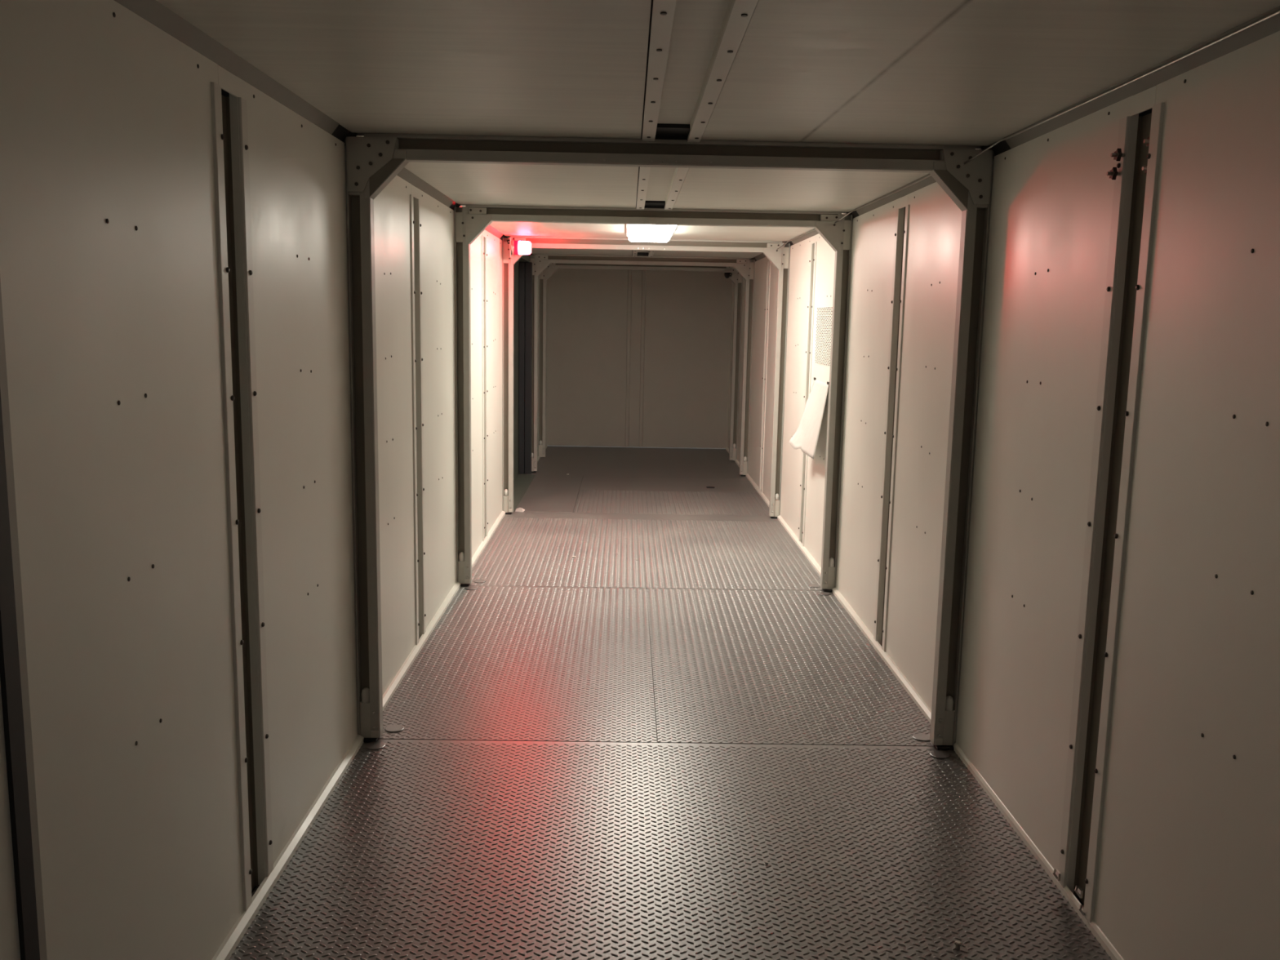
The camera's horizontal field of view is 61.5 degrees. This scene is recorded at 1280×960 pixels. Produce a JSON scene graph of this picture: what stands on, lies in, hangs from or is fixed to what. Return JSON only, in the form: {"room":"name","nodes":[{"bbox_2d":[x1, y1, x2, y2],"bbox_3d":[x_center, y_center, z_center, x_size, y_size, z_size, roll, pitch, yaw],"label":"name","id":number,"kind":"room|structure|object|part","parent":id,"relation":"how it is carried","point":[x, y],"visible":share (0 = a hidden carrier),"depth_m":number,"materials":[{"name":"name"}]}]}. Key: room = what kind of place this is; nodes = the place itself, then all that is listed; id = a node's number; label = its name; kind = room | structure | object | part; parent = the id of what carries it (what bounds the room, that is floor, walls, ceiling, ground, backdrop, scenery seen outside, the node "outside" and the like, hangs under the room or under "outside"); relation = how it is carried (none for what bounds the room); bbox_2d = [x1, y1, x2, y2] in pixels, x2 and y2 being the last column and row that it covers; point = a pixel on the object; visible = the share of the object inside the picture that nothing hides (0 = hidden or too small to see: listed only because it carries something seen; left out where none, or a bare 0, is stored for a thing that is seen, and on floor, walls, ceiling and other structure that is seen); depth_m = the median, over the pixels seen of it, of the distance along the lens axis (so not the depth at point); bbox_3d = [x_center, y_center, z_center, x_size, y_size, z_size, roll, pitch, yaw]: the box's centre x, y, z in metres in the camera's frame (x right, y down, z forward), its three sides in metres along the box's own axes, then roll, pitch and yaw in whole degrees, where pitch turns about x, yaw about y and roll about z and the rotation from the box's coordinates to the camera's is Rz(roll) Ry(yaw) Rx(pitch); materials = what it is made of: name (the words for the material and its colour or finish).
{"room":"industrial corridor","nodes":[
{"label":"industrial corridor","id":0,"kind":"room"},
{"bbox_2d":[221,88,229,97],"bbox_3d":[-1.207,-0.476,6.205,0.015,2.290,14.100,1,9,-1],"label":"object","id":1,"kind":"structure","parent":0,"point":[224,93],"depth_m":2.97,"materials":[{"name":"black rubber"}]},
{"bbox_2d":[502,253,519,479],"bbox_3d":[-1.217,-0.989,9.751,0.020,2.210,2.374,1,9,-1],"label":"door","id":2,"kind":"structure","parent":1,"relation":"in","point":[516,266],"depth_m":10.54,"materials":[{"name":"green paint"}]},
{"bbox_2d":[502,238,529,262],"bbox_3d":[-1.137,-2.040,9.589,0.100,0.080,2.304,1,9,-1],"label":"trim","id":3,"kind":"structure","parent":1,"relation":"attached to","point":[525,258],"depth_m":10.36,"materials":[{"name":"green paint"}]},
{"bbox_2d":[513,473,535,511],"bbox_3d":[-1.136,0.117,9.914,0.183,0.038,2.304,1,9,-1],"label":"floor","id":4,"kind":"structure","parent":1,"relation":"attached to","point":[522,482],"depth_m":10.18,"materials":[{"name":"green paint"}]},
{"bbox_2d":[518,262,532,474],"bbox_3d":[-1.153,-1.113,10.832,0.127,2.115,0.080,1,9,-1],"label":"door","id":5,"kind":"structure","parent":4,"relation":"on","point":[525,391],"depth_m":10.80,"materials":[{"name":"grey metal"}]},
{"bbox_2d":[0,0,502,959],"bbox_3d":[-1.061,-0.277,5.091,0.023,2.163,6.994,1,9,-1],"label":"wall","id":6,"kind":"structure","parent":0,"point":[109,278],"depth_m":2.38,"materials":[{"name":"grey metal"}]},
{"bbox_2d":[114,0,339,134],"bbox_3d":[-1.004,-1.008,2.504,0.060,0.079,2.096,1,9,-1],"label":"trim","id":7,"kind":"structure","parent":6,"relation":"attached to","point":[154,12],"depth_m":2.55,"materials":[{"name":"paint"}]},
{"bbox_2d":[210,65,273,911],"bbox_3d":[-1.036,0.074,2.785,0.046,2.167,0.224,1,9,-1],"label":"channel","id":8,"kind":"object","parent":6,"relation":"attached to","point":[228,82],"visible":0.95,"depth_m":2.78,"materials":[{"name":"grey metal"}]},
{"bbox_3d":[-1.008,-0.973,2.628,0.005,0.049,0.127,1,9,-1],"label":"plate","id":9,"kind":"part","parent":8,"relation":"part of","materials":[{"name":"white metal"}]},
{"bbox_2d":[211,734,364,959],"bbox_3d":[-1.033,1.136,2.913,0.024,0.029,2.266,1,9,-1],"label":"baseboard","id":10,"kind":"structure","parent":6,"relation":"attached to","point":[232,940],"depth_m":3.13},
{"bbox_2d":[331,124,349,142],"bbox_3d":[-1.022,-1.184,3.624,0.050,0.065,0.168,1,9,-1],"label":"trim","id":11,"kind":"structure","parent":6,"relation":"attached to","point":[340,132],"depth_m":3.64,"materials":[{"name":"black rubber"}]},
{"bbox_2d":[343,131,453,207],"bbox_3d":[-1.031,-1.357,4.824,0.060,0.079,2.132,1,9,-1],"label":"trim","id":12,"kind":"structure","parent":6,"relation":"attached to","point":[404,174],"depth_m":5.04,"materials":[{"name":"paint"}]},
{"bbox_2d":[409,184,426,644],"bbox_3d":[-1.062,-0.273,5.089,0.046,2.167,0.224,1,9,-1],"label":"channel","id":13,"kind":"object","parent":6,"relation":"attached to","point":[414,189],"visible":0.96,"depth_m":5.07,"materials":[{"name":"grey metal"}]},
{"bbox_3d":[-1.035,-1.320,4.932,0.005,0.049,0.127,1,9,-1],"label":"plate","id":14,"kind":"part","parent":13,"relation":"part of","materials":[{"name":"white metal"}]},
{"bbox_2d":[382,581,460,711],"bbox_3d":[-1.060,0.786,5.233,0.024,0.029,2.302,1,9,-1],"label":"baseboard","id":15,"kind":"structure","parent":6,"relation":"attached to","point":[393,686],"depth_m":5.09,"materials":[{"name":"white plastic"}]},
{"bbox_2d":[449,201,457,209],"bbox_3d":[-1.049,-1.536,5.962,0.050,0.065,0.168,1,9,-1],"label":"trim","id":16,"kind":"structure","parent":6,"relation":"attached to","point":[452,206],"depth_m":5.99,"materials":[{"name":"black rubber"}]},
{"bbox_2d":[453,203,502,238],"bbox_3d":[-1.058,-1.710,7.162,0.060,0.079,2.132,1,9,-1],"label":"trim","id":17,"kind":"structure","parent":6,"relation":"attached to","point":[490,228],"depth_m":7.67,"materials":[{"name":"paint"}]},
{"bbox_2d":[481,230,488,541],"bbox_3d":[-1.090,-0.632,7.467,0.046,2.167,0.224,1,9,-1],"label":"channel","id":18,"kind":"object","parent":6,"relation":"attached to","point":[483,232],"visible":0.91,"depth_m":7.44,"materials":[{"name":"grey metal"}]},
{"bbox_2d":[471,511,505,567],"bbox_3d":[-1.087,0.434,7.570,0.024,0.029,2.302,1,9,-1],"label":"baseboard","id":19,"kind":"structure","parent":6,"relation":"attached to","point":[482,545],"depth_m":7.63,"materials":[{"name":"white plastic"}]},
{"bbox_2d":[155,0,651,138],"bbox_3d":[-0.481,-1.028,2.593,0.996,0.018,2.266,1,9,-1],"label":"ceiling","id":20,"kind":"structure","parent":0,"point":[511,68],"depth_m":2.60,"materials":[{"name":"white metal"}]},
{"bbox_2d":[355,133,639,208],"bbox_3d":[-0.509,-1.378,4.913,0.996,0.018,2.302,1,9,-1],"label":"ceiling","id":21,"kind":"structure","parent":0,"point":[473,184],"depth_m":5.03,"materials":[{"name":"white metal"}]},
{"bbox_2d":[537,275,538,456],"bbox_3d":[-1.143,-1.325,12.050,0.020,2.163,2.230,1,9,-1],"label":"wall","id":22,"kind":"structure","parent":0,"point":[538,276],"depth_m":11.97,"materials":[{"name":"white metal"}]},
{"bbox_2d":[460,204,634,238],"bbox_3d":[-0.536,-1.730,7.250,0.996,0.018,2.302,1,9,-1],"label":"ceiling","id":23,"kind":"structure","parent":0,"point":[507,228],"depth_m":7.68,"materials":[{"name":"white metal"}]},
{"bbox_2d":[506,235,632,255],"bbox_3d":[-0.563,-2.082,9.588,0.996,0.018,2.302,1,9,-1],"label":"ceiling","id":24,"kind":"structure","parent":0,"point":[534,251],"depth_m":10.25,"materials":[{"name":"white paint"}]},
{"bbox_2d":[503,0,690,255],"bbox_3d":[0.081,-1.579,6.054,2.400,0.015,14.100,1,9,-1],"label":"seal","id":25,"kind":"structure","parent":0,"point":[651,4],"depth_m":2.95,"materials":[{"name":"black metal"}]},
{"bbox_2d":[546,268,732,448],"bbox_3d":[-0.021,-1.504,13.179,2.320,2.208,0.030,1,9,-1],"label":"wall","id":26,"kind":"structure","parent":0,"point":[688,313],"depth_m":13.17,"materials":[{"name":"grey metal"}]},
{"bbox_2d":[625,269,645,447],"bbox_3d":[-0.056,-1.488,13.159,0.218,2.180,0.012,1,9,-1],"label":"joint","id":27,"kind":"object","parent":26,"relation":"attached to","point":[629,272],"visible":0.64,"depth_m":13.16,"materials":[{"name":"beige paint"}]},
{"bbox_2d":[228,445,1111,959],"bbox_3d":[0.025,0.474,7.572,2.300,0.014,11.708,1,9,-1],"label":"floor","id":28,"kind":"structure","parent":0,"point":[421,849],"depth_m":3.71,"materials":[{"name":"metal"}]},
{"bbox_2d":[363,737,378,742],"bbox_3d":[-1.019,0.972,4.063,0.064,0.011,0.074,1,9,-1],"label":"pad","id":29,"kind":"object","parent":28,"relation":"on","point":[366,740],"visible":0.43,"depth_m":4.03,"materials":[{"name":"black rubber"}]},
{"bbox_2d":[364,741,385,750],"bbox_3d":[-0.983,0.986,3.995,0.074,0.006,0.074,1,9,-1],"label":"disc","id":30,"kind":"object","parent":28,"relation":"on","point":[375,745],"visible":1,"depth_m":3.99,"materials":[{"name":"metal"}]},
{"bbox_2d":[384,724,404,733],"bbox_3d":[-0.950,0.961,4.164,0.074,0.006,0.074,1,9,-1],"label":"disc","id":31,"kind":"object","parent":28,"relation":"on","point":[392,728],"visible":1,"depth_m":4.16,"materials":[{"name":"metal"}]},
{"bbox_2d":[460,583,470,586],"bbox_3d":[-1.047,0.620,6.400,0.064,0.011,0.074,1,9,-1],"label":"pad","id":32,"kind":"object","parent":28,"relation":"on","point":[461,584],"visible":0.56,"depth_m":6.37,"materials":[{"name":"black rubber"}]},
{"bbox_2d":[465,586,477,590],"bbox_3d":[-0.990,0.636,6.319,0.074,0.006,0.074,1,9,-1],"label":"disc","id":33,"kind":"object","parent":28,"relation":"on","point":[471,588],"visible":1,"depth_m":6.31,"materials":[{"name":"metal"}]},
{"bbox_2d":[473,579,485,582],"bbox_3d":[-0.967,0.610,6.493,0.074,0.006,0.074,1,9,-1],"label":"disc","id":34,"kind":"object","parent":28,"relation":"on","point":[475,580],"visible":1,"depth_m":6.49,"materials":[{"name":"metal"}]},
{"bbox_2d":[514,475,582,512],"bbox_3d":[-0.804,0.113,9.870,0.479,0.011,2.096,1,9,-1],"label":"cover plate","id":35,"kind":"object","parent":28,"relation":"on","point":[545,493],"visible":1,"depth_m":9.71,"materials":[{"name":"metal"}]},
{"bbox_2d":[515,507,524,511],"bbox_3d":[-0.984,0.243,8.847,0.073,0.030,0.039,4,9,16],"label":"paper scrap","id":36,"kind":"object","parent":35,"relation":"on","point":[519,509],"visible":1,"depth_m":8.84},
{"bbox_2d":[537,263,742,460],"bbox_3d":[-0.008,-1.325,12.049,2.247,2.190,0.066,1,9,-1],"label":"frame","id":37,"kind":"object","parent":28,"relation":"on","point":[735,277],"visible":0.79,"depth_m":11.98,"materials":[{"name":"grey paint"}]},
{"bbox_3d":[-1.091,-1.339,12.038,0.082,2.174,0.058,1,9,-1],"label":"post","id":38,"kind":"part","parent":37,"relation":"part of","materials":[{"name":"grey metal"}]},
{"bbox_2d":[722,271,732,278],"bbox_3d":[0.963,-2.257,11.848,0.105,0.074,0.064,1,9,-1],"label":"sensor","id":39,"kind":"object","parent":37,"relation":"attached to","point":[726,273],"visible":1,"depth_m":11.82,"materials":[{"name":"grey paint"}]},
{"bbox_3d":[1.074,-1.303,12.069,0.082,2.174,0.058,1,9,-1],"label":"post","id":40,"kind":"part","parent":37,"relation":"part of","materials":[{"name":"grey metal"}]},
{"bbox_2d":[529,253,755,475],"bbox_3d":[0.005,-1.155,10.924,2.247,2.190,0.066,1,9,-1],"label":"frame","id":41,"kind":"object","parent":28,"relation":"on","point":[744,267],"visible":0.94,"depth_m":10.80,"materials":[{"name":"grey paint"}]},
{"bbox_3d":[-1.078,-1.169,10.913,0.082,2.174,0.058,1,9,-1],"label":"post","id":42,"kind":"part","parent":41,"relation":"part of","materials":[{"name":"grey metal"}]},
{"bbox_2d":[632,250,654,257],"bbox_3d":[0.039,-2.077,9.606,0.200,0.046,2.322,1,9,-1],"label":"channel","id":43,"kind":"object","parent":41,"relation":"attached to","point":[642,253],"visible":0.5,"depth_m":10.48,"materials":[{"name":"grey metal"}]},
{"bbox_3d":[1.087,-1.134,10.944,0.082,2.174,0.058,1,9,-1],"label":"post","id":44,"kind":"part","parent":41,"relation":"part of","materials":[{"name":"grey metal"}]},
{"bbox_2d":[502,235,790,516],"bbox_3d":[0.032,-0.803,8.586,2.247,2.190,0.066,1,9,-1],"label":"frame","id":45,"kind":"object","parent":28,"relation":"on","point":[780,258],"visible":0.89,"depth_m":8.50,"materials":[{"name":"grey paint"}]},
{"bbox_3d":[-1.050,-0.817,8.575,0.082,2.174,0.058,1,9,-1],"label":"post","id":46,"kind":"part","parent":45,"relation":"part of","materials":[{"name":"grey metal"}]},
{"bbox_2d":[506,237,531,257],"bbox_3d":[-0.934,-1.795,8.303,0.197,0.158,0.147,1,9,-1],"label":"beacon","id":47,"kind":"object","parent":45,"relation":"attached to","point":[516,247],"visible":1,"depth_m":8.24,"materials":[{"name":"red plastic"}]},
{"bbox_3d":[1.115,-0.782,8.606,0.082,2.174,0.058,1,9,-1],"label":"post","id":48,"kind":"part","parent":45,"relation":"part of","materials":[{"name":"grey metal"}]},
{"bbox_3d":[0.066,-1.725,7.268,0.200,0.046,2.322,1,9,-1],"label":"channel","id":49,"kind":"object","parent":45,"relation":"attached to","visible":0},
{"bbox_2d":[626,224,677,242],"bbox_3d":[0.073,-1.668,7.203,0.326,0.058,1.380,1,9,-1],"label":"ceiling light","id":50,"kind":"object","parent":49,"relation":"attached to","point":[635,233],"visible":0.58,"depth_m":7.04,"materials":[{"name":"white plastic"}]},
{"bbox_2d":[454,204,853,589],"bbox_3d":[0.059,-0.451,6.249,2.247,2.190,0.066,1,9,-1],"label":"frame","id":51,"kind":"object","parent":28,"relation":"on","point":[470,220],"visible":1,"depth_m":6.14,"materials":[{"name":"grey paint"}]},
{"bbox_3d":[-1.023,-0.465,6.238,0.082,2.174,0.058,1,9,-1],"label":"post","id":52,"kind":"part","parent":51,"relation":"part of","materials":[{"name":"grey metal"}]},
{"bbox_2d":[636,166,688,209],"bbox_3d":[0.093,-1.373,4.931,0.200,0.046,2.322,1,9,-1],"label":"channel","id":53,"kind":"object","parent":51,"relation":"attached to","point":[658,187],"visible":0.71,"depth_m":5.14,"materials":[{"name":"grey metal"}]},
{"bbox_3d":[1.142,-0.429,6.269,0.082,2.174,0.058,1,9,-1],"label":"post","id":54,"kind":"part","parent":51,"relation":"part of","materials":[{"name":"grey metal"}]},
{"bbox_2d":[345,133,993,745],"bbox_3d":[0.087,-0.098,3.909,2.247,2.190,0.071,1,9,-1],"label":"frame","id":55,"kind":"object","parent":28,"relation":"on","point":[373,160],"visible":1,"depth_m":3.81,"materials":[{"name":"grey paint"}]},
{"bbox_3d":[-0.996,-0.113,3.901,0.082,2.174,0.058,1,9,-1],"label":"post","id":56,"kind":"part","parent":55,"relation":"part of","materials":[{"name":"grey metal"}]},
{"bbox_3d":[-0.924,-1.089,3.717,0.171,0.183,0.005,1,9,-1],"label":"corner plate","id":57,"kind":"part","parent":55,"relation":"part of","materials":[{"name":"grey paint"}]},
{"bbox_3d":[-0.875,-1.046,3.725,0.123,0.128,0.003,1,9,-1],"label":"brace plate","id":58,"kind":"part","parent":55,"relation":"part of","materials":[{"name":"paint"}]},
{"bbox_2d":[641,0,758,142],"bbox_3d":[0.120,-1.023,2.611,0.200,0.046,2.286,1,9,-1],"label":"channel","id":59,"kind":"object","parent":55,"relation":"attached to","point":[695,44],"visible":1,"depth_m":2.62,"materials":[{"name":"grey metal"}]},
{"bbox_3d":[1.084,-1.014,3.753,0.123,0.128,0.003,1,9,-1],"label":"brace plate","id":60,"kind":"part","parent":55,"relation":"part of","materials":[{"name":"paint"}]},
{"bbox_3d":[1.169,-0.077,3.931,0.082,2.174,0.058,1,9,-1],"label":"post","id":61,"kind":"part","parent":55,"relation":"part of","materials":[{"name":"grey metal"}]},
{"bbox_3d":[1.135,-1.055,3.747,0.171,0.183,0.005,1,9,-1],"label":"corner plate","id":62,"kind":"part","parent":55,"relation":"part of","materials":[{"name":"grey paint"}]},
{"bbox_2d":[808,583,820,587],"bbox_3d":[1.058,0.642,6.531,0.074,0.006,0.074,1,9,-1],"label":"disc","id":63,"kind":"object","parent":28,"relation":"on","point":[813,585],"visible":0.98,"depth_m":6.52,"materials":[{"name":"metal"}]},
{"bbox_2d":[817,591,830,595],"bbox_3d":[1.085,0.670,6.349,0.074,0.006,0.074,1,9,-1],"label":"disc","id":64,"kind":"object","parent":28,"relation":"on","point":[825,593],"visible":1,"depth_m":6.33,"materials":[{"name":"metal"}]},
{"bbox_2d":[822,589,832,591],"bbox_3d":[1.125,0.656,6.431,0.064,0.011,0.074,1,9,-1],"label":"pad","id":65,"kind":"object","parent":28,"relation":"on","point":[824,590],"visible":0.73,"depth_m":6.39,"materials":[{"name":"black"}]},
{"bbox_2d":[912,733,930,742],"bbox_3d":[1.095,0.998,4.173,0.074,0.006,0.074,1,9,-1],"label":"disc","id":66,"kind":"object","parent":28,"relation":"on","point":[919,736],"visible":0.8,"depth_m":4.17,"materials":[{"name":"metal"}]},
{"bbox_2d":[929,750,950,759],"bbox_3d":[1.117,1.023,4.010,0.074,0.006,0.074,1,9,-1],"label":"disc","id":67,"kind":"object","parent":28,"relation":"on","point":[940,754],"visible":1,"depth_m":4.00,"materials":[{"name":"metal"}]},
{"bbox_2d":[934,745,954,750],"bbox_3d":[1.152,1.008,4.093,0.064,0.011,0.074,1,9,-1],"label":"pad","id":68,"kind":"object","parent":28,"relation":"on","point":[938,747],"visible":0.62,"depth_m":4.06,"materials":[{"name":"black rubber"}]},
{"bbox_2d":[954,940,961,950],"bbox_3d":[0.818,1.197,2.768,0.018,0.020,0.016,1,9,-1],"label":"bolt","id":69,"kind":"object","parent":28,"relation":"on","point":[957,943],"visible":1,"depth_m":2.76,"materials":[{"name":"silver metal"}]},
{"bbox_2d":[653,239,786,257],"bbox_3d":[0.641,-2.062,9.605,0.996,0.018,2.302,1,9,-1],"label":"ceiling","id":70,"kind":"structure","parent":0,"point":[657,253],"depth_m":10.27,"materials":[{"name":"white metal"}]},
{"bbox_2d":[670,208,845,241],"bbox_3d":[0.668,-1.710,7.268,0.996,0.018,2.302,1,9,-1],"label":"ceiling","id":71,"kind":"structure","parent":0,"point":[682,232],"depth_m":7.69,"materials":[{"name":"white paint"}]},
{"bbox_2d":[777,213,846,249],"bbox_3d":[1.157,-1.658,7.277,0.075,0.060,2.292,1,9,-3],"label":"wire","id":72,"kind":"object","parent":71,"relation":"attached to","point":[845,214],"visible":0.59,"depth_m":7.88,"materials":[{"name":"silver metal"}]},
{"bbox_2d":[672,139,982,212],"bbox_3d":[0.695,-1.358,4.930,0.996,0.018,2.302,1,9,-1],"label":"ceiling","id":73,"kind":"structure","parent":0,"point":[717,188],"depth_m":5.05,"materials":[{"name":"white metal"}]},
{"bbox_2d":[834,174,931,223],"bbox_3d":[1.184,-1.305,4.939,0.075,0.060,2.292,1,9,-3],"label":"wire","id":74,"kind":"object","parent":73,"relation":"attached to","point":[919,180],"visible":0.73,"depth_m":5.17,"materials":[{"name":"silver metal"}]},
{"bbox_2d":[701,0,1279,146],"bbox_3d":[0.722,-1.009,2.610,0.996,0.018,2.266,1,9,-1],"label":"ceiling","id":75,"kind":"structure","parent":0,"point":[978,73],"depth_m":2.54,"materials":[{"name":"white metal"}]},
{"bbox_2d":[964,9,1279,164],"bbox_3d":[1.213,-0.941,2.521,0.075,0.060,2.456,1,9,-3],"label":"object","id":76,"kind":"object","parent":75,"relation":"attached to","point":[1277,12],"visible":1,"depth_m":2.59,"materials":[{"name":"silver metal"}]},
{"bbox_2d":[727,31,1279,959],"bbox_3d":[1.179,-0.586,7.425,0.023,2.163,11.650,1,9,-1],"label":"wall","id":77,"kind":"structure","parent":0,"point":[1188,864],"depth_m":2.87,"materials":[{"name":"grey metal"}]},
{"bbox_2d":[734,458,739,467],"bbox_3d":[1.092,-0.142,11.670,0.022,0.029,1.076,1,9,-1],"label":"baseboard","id":78,"kind":"structure","parent":77,"relation":"attached to","point":[736,461],"depth_m":11.98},
{"bbox_2d":[746,473,769,506],"bbox_3d":[1.112,0.119,9.939,0.022,0.029,2.302,1,9,-1],"label":"baseboard","id":79,"kind":"structure","parent":77,"relation":"attached to","point":[752,482],"depth_m":10.07,"materials":[{"name":"white plastic"}]},
{"bbox_2d":[758,259,770,492],"bbox_3d":[1.152,-0.946,9.833,0.046,2.167,0.224,1,9,-1],"label":"channel","id":80,"kind":"object","parent":77,"relation":"attached to","point":[768,260],"visible":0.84,"depth_m":9.81,"materials":[{"name":"grey metal"}]},
{"bbox_2d":[755,241,791,260],"bbox_3d":[1.164,-2.025,9.531,0.060,0.079,2.132,1,9,-1],"label":"trim","id":81,"kind":"structure","parent":77,"relation":"attached to","point":[762,255],"depth_m":10.19,"materials":[{"name":"paint"}]},
{"bbox_2d":[777,515,821,575],"bbox_3d":[1.139,0.471,7.602,0.022,0.029,2.302,1,9,-1],"label":"baseboard","id":82,"kind":"structure","parent":77,"relation":"attached to","point":[803,549],"depth_m":7.60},
{"bbox_2d":[798,235,817,546],"bbox_3d":[1.179,-0.594,7.499,0.046,2.167,0.224,1,9,-1],"label":"channel","id":83,"kind":"object","parent":77,"relation":"attached to","point":[815,236],"visible":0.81,"depth_m":7.48,"materials":[{"name":"grey metal"}]},
{"bbox_3d":[1.190,-1.641,7.342,0.005,0.049,0.127,1,9,-1],"label":"plate","id":84,"kind":"part","parent":83,"relation":"part of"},
{"bbox_2d":[788,377,829,458],"bbox_3d":[1.094,-0.412,7.014,0.156,0.486,0.547,1,9,-1],"label":"sheet","id":85,"kind":"object","parent":77,"relation":"hanging from","point":[806,437],"visible":1,"depth_m":7.00,"materials":[{"name":"white paper"}]},
{"bbox_2d":[791,211,853,244],"bbox_3d":[1.191,-1.673,7.193,0.060,0.079,2.132,1,9,-1],"label":"trim","id":86,"kind":"structure","parent":77,"relation":"attached to","point":[814,233],"depth_m":7.62,"materials":[{"name":"paint"}]},
{"bbox_2d":[814,306,832,366],"bbox_3d":[1.181,-0.925,6.913,0.004,0.365,0.602,1,9,-1],"label":"air vent","id":87,"kind":"object","parent":77,"relation":"in","point":[824,314],"visible":0.98,"depth_m":6.91,"materials":[{"name":"grey metal"}]},
{"bbox_2d":[851,210,858,217],"bbox_3d":[1.210,-1.499,5.994,0.050,0.065,0.168,1,9,-1],"label":"trim","id":88,"kind":"structure","parent":77,"relation":"attached to","point":[855,214],"depth_m":6.01,"materials":[{"name":"black rubber"}]},
{"bbox_2d":[831,586,931,723],"bbox_3d":[1.167,0.823,5.264,0.022,0.029,2.302,1,9,-1],"label":"baseboard","id":89,"kind":"structure","parent":77,"relation":"attached to","point":[917,700],"depth_m":5.07,"materials":[{"name":"white plastic"}]},
{"bbox_2d":[873,195,910,651],"bbox_3d":[1.207,-0.236,5.121,0.046,2.167,0.224,1,9,-1],"label":"channel","id":90,"kind":"object","parent":77,"relation":"attached to","point":[904,199],"visible":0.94,"depth_m":5.11,"materials":[{"name":"grey metal"}]},
{"bbox_3d":[1.218,-1.283,4.964,0.005,0.049,0.127,1,9,-1],"label":"plate","id":91,"kind":"part","parent":90,"relation":"part of","materials":[{"name":"white metal"}]},
{"bbox_2d":[854,144,995,215],"bbox_3d":[1.219,-1.321,4.856,0.060,0.079,2.132,1,9,-1],"label":"trim","id":92,"kind":"structure","parent":77,"relation":"attached to","point":[929,180],"depth_m":4.98,"materials":[{"name":"paint"}]},
{"bbox_2d":[990,137,1011,155],"bbox_3d":[1.238,-1.147,3.656,0.050,0.065,0.168,1,9,-1],"label":"trim","id":93,"kind":"structure","parent":77,"relation":"attached to","point":[1002,146],"depth_m":3.67,"materials":[{"name":"black rubber"}]},
{"bbox_2d":[953,742,1124,959],"bbox_3d":[1.201,1.173,2.945,0.008,0.029,2.266,1,9,-1],"label":"baseboard","id":94,"kind":"structure","parent":77,"relation":"attached to","point":[1069,896],"depth_m":3.23,"materials":[{"name":"white plastic"}]},
{"bbox_2d":[1057,85,1164,922],"bbox_3d":[1.221,0.111,2.817,0.072,2.167,0.224,1,9,-1],"label":"channel","id":95,"kind":"object","parent":77,"relation":"attached to","point":[1144,188],"depth_m":2.81,"materials":[{"name":"grey metal"}]},
{"bbox_2d":[1053,868,1061,880],"bbox_3d":[1.185,1.120,3.058,0.021,0.029,0.048,5,10,27],"label":"clip","id":96,"kind":"object","parent":95,"relation":"attached to","point":[1056,873],"visible":1,"depth_m":3.05,"materials":[{"name":"silver metal"}]},
{"bbox_2d":[1074,885,1083,897],"bbox_3d":[1.202,1.127,2.948,0.021,0.029,0.048,5,10,27],"label":"clip","id":97,"kind":"object","parent":95,"relation":"attached to","point":[1078,891],"visible":1,"depth_m":2.94,"materials":[{"name":"silver metal"}]},
{"bbox_2d":[1079,904,1084,915],"bbox_3d":[1.202,1.166,2.919,0.021,0.029,0.048,5,10,27],"label":"clip","id":98,"kind":"object","parent":95,"relation":"attached to","point":[1081,905],"visible":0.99,"depth_m":2.91,"materials":[{"name":"silver metal"}]},
{"bbox_3d":[1.217,-0.787,2.766,0.034,0.032,0.030,1,9,-1],"label":"star knob","id":99,"kind":"part","parent":95,"relation":"part of","materials":[{"name":"black plastic"}]},
{"bbox_3d":[1.218,-0.828,2.743,0.034,0.032,0.030,1,9,-1],"label":"star knob","id":100,"kind":"part","parent":95,"relation":"part of","materials":[{"name":"black plastic"}]},
{"bbox_3d":[1.245,-0.936,2.660,0.005,0.049,0.127,1,9,-1],"label":"plate","id":101,"kind":"part","parent":95,"relation":"part of","materials":[{"name":"white metal"}]},
{"bbox_3d":[1.249,-0.763,2.637,0.034,0.032,0.030,1,9,-1],"label":"star knob","id":102,"kind":"part","parent":95,"relation":"part of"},
{"bbox_3d":[1.250,-0.828,2.631,0.034,0.032,0.030,1,9,-1],"label":"star knob","id":103,"kind":"part","parent":95,"relation":"part of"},
{"bbox_2d":[1004,5,1279,148],"bbox_3d":[1.246,-0.971,2.536,0.060,0.079,2.096,1,9,-1],"label":"trim","id":104,"kind":"structure","parent":77,"relation":"attached to","point":[1269,26],"depth_m":2.55,"materials":[{"name":"paint"}]},
{"bbox_2d":[904,108,1151,709],"bbox_3d":[1.327,-0.434,6.241,0.015,2.290,14.100,1,9,-1],"label":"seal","id":105,"kind":"structure","parent":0,"point":[1149,111],"depth_m":2.97,"materials":[{"name":"black rubber"}]},
{"bbox_3d":[0.107,1.526,0.600,2.300,0.012,2.390,1,9,-1],"label":"floor","id":106,"kind":"structure","parent":0,"visible":0},
{"bbox_2d":[0,280,47,959],"bbox_3d":[0.114,0.263,1.551,2.247,2.202,0.186,1,9,-1],"label":"frame","id":107,"kind":"object","parent":106,"relation":"on","point":[22,922],"visible":1,"depth_m":1.60,"materials":[{"name":"grey paint"}]},
{"bbox_3d":[-0.970,0.256,1.503,0.078,2.190,0.118,1,9,-1],"label":"post","id":108,"kind":"part","parent":107,"relation":"part of","materials":[{"name":"grey metal"}]}
]}

